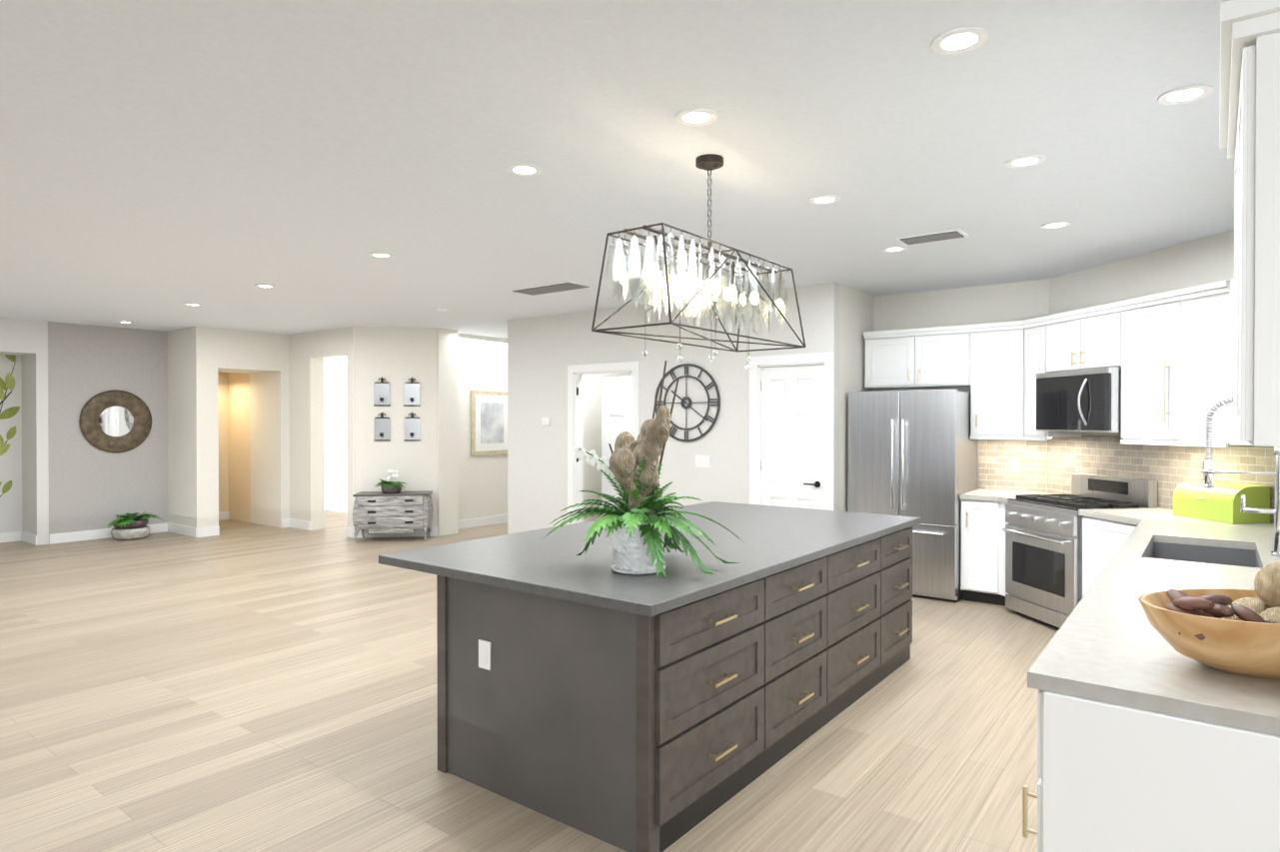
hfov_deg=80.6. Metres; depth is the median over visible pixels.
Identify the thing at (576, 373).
baseboard
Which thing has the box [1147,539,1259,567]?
sink
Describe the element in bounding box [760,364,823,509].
pantry door
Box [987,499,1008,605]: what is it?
base cabinet
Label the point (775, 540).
island countertop
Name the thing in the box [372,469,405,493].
potted plant
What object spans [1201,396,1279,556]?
faucet
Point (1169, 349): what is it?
upper cabinet
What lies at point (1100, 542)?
base cabinet
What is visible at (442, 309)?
smoke detector
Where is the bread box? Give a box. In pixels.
[1173,480,1270,523]
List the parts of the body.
commode handle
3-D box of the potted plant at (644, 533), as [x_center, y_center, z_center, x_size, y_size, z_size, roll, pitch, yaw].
[0.009,0.164,3.176,0.813,0.861,0.807,0,1,37]
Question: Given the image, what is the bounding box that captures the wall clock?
[654,363,720,441]
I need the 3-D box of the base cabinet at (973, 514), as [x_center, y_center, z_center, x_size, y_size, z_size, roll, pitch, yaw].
[2.992,1.042,6.496,0.292,0.866,0.639,0,1,37]
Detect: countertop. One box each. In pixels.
[378,501,920,616]
[959,487,1007,503]
[1027,515,1279,731]
[1078,511,1143,523]
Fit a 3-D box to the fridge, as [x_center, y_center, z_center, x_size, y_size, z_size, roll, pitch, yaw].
[2.443,0.583,6.790,0.925,1.780,0.796,0,1,37]
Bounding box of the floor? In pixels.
[0,509,1058,851]
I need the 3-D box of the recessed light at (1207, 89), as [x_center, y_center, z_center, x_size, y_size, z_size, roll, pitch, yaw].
[2.030,-1.234,2.813,0.167,0.006,0.167,0,0,25]
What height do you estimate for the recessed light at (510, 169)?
0.006 m
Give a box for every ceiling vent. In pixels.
[509,280,592,295]
[895,227,968,244]
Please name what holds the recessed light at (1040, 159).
in the ceiling
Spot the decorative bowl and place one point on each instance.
(1233, 631)
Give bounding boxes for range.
[1002,472,1157,629]
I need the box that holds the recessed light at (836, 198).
[808,194,840,204]
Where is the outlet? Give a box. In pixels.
[478,639,490,670]
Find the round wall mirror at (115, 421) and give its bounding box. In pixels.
[78,389,151,452]
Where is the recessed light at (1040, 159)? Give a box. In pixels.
[1005,154,1045,167]
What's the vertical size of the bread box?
0.220 m
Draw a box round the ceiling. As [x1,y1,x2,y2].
[0,0,1235,338]
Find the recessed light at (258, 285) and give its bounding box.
[254,283,275,287]
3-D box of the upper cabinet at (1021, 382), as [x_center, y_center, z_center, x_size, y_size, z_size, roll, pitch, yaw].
[3.394,-0.378,6.260,0.479,0.930,0.509,0,1,37]
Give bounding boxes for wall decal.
[0,354,19,419]
[0,425,15,455]
[0,480,11,496]
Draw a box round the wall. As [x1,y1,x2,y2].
[0,229,1234,545]
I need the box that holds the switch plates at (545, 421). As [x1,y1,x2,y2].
[541,417,550,424]
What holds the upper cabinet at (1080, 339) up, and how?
attached to the wall
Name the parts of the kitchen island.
kitchen island handle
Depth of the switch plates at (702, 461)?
7.47 m
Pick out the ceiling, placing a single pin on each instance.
(162, 162)
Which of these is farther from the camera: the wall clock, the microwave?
the wall clock
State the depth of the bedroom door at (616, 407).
8.98 m
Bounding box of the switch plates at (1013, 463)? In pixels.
[1009,458,1018,470]
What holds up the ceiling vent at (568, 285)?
in the ceiling
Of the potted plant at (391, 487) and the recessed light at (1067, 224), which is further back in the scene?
the potted plant at (391, 487)
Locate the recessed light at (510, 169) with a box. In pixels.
[506,163,542,175]
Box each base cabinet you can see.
[960,499,987,603]
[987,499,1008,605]
[1023,683,1279,851]
[1082,523,1131,595]
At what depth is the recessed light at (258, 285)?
6.80 m
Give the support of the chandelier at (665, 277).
hanging from the ceiling
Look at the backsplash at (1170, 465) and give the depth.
5.60 m
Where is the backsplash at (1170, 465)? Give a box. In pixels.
[1007,435,1275,523]
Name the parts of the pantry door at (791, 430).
pantry door handle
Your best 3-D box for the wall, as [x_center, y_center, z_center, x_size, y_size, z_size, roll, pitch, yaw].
[-3.453,0.108,6.139,14.720,2.740,15.620,0,1,37]
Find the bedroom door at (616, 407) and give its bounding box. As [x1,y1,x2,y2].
[601,376,631,516]
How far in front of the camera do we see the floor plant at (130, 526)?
9.61 m
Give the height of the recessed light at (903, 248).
0.006 m
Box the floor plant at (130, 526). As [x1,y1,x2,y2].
[107,510,163,540]
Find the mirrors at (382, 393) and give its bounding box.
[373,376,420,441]
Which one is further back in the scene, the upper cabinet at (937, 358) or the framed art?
the framed art
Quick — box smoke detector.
[434,306,447,311]
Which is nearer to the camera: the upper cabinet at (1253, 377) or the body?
the upper cabinet at (1253, 377)
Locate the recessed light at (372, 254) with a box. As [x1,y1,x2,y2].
[369,252,393,257]
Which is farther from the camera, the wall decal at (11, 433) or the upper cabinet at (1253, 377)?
the wall decal at (11, 433)
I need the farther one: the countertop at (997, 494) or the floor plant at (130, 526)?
the floor plant at (130, 526)
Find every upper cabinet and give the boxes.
[864,327,967,389]
[967,323,1007,439]
[1007,319,1082,435]
[1031,303,1111,373]
[1111,283,1227,443]
[1227,3,1279,455]
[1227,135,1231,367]
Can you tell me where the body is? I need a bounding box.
[352,490,432,542]
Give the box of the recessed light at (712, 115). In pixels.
[675,107,717,125]
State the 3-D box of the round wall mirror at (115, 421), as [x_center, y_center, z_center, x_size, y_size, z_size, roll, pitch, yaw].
[-6.823,-0.060,9.853,0.050,0.820,0.820,0,1,37]
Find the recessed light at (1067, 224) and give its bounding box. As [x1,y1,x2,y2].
[1040,220,1071,228]
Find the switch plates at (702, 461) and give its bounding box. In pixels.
[695,454,710,467]
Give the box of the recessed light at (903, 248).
[882,245,907,252]
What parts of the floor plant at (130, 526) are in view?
pot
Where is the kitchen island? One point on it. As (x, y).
(614, 727)
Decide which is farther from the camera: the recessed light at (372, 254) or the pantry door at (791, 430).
the pantry door at (791, 430)
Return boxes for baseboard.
[0,351,834,545]
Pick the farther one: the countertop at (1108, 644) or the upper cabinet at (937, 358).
the upper cabinet at (937, 358)
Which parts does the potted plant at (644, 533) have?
pot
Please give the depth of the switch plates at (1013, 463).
6.64 m
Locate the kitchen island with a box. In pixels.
[436,526,912,851]
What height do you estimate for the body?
0.601 m
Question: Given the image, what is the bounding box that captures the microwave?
[1036,367,1121,432]
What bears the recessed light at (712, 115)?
in the ceiling
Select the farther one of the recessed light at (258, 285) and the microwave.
the recessed light at (258, 285)
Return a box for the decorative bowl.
[1138,560,1279,679]
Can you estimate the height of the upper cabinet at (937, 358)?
0.490 m
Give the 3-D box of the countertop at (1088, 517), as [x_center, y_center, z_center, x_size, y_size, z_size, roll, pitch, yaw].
[3.526,0.601,4.948,1.128,0.039,0.847,0,1,37]
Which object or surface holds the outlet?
attached to the kitchen island
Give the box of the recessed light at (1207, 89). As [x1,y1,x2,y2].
[1157,83,1213,104]
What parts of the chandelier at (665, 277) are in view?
glass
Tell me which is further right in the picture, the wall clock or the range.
the range
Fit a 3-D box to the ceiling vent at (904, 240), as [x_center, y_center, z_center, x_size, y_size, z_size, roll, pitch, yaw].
[1.923,-1.244,4.982,0.400,0.018,0.220,0,1,37]
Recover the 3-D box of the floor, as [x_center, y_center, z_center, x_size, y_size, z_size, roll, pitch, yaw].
[-2.223,1.499,6.707,18.000,0.050,18.000,0,1,37]
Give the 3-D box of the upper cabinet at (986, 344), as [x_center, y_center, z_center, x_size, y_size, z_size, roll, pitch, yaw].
[3.177,-0.380,6.513,0.554,0.930,0.370,0,1,37]
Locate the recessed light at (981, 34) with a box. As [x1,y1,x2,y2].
[931,25,988,54]
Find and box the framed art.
[470,390,507,455]
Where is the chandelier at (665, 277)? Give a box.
[591,153,805,370]
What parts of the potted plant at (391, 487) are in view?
pot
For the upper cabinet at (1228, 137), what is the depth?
4.36 m
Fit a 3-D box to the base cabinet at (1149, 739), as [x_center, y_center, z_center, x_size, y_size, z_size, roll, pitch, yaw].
[1.550,1.076,2.025,0.719,0.866,1.013,0,1,37]
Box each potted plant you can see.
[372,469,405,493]
[544,360,742,579]
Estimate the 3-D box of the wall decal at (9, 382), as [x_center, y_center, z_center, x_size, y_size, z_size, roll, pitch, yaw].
[-7.899,-0.487,9.466,0.005,0.799,0.188,0,1,37]
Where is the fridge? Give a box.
[847,389,978,602]
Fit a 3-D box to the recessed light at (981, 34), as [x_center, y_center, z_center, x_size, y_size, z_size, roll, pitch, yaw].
[1.020,-1.231,2.413,0.167,0.006,0.167,0,0,4]
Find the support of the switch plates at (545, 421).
attached to the wall

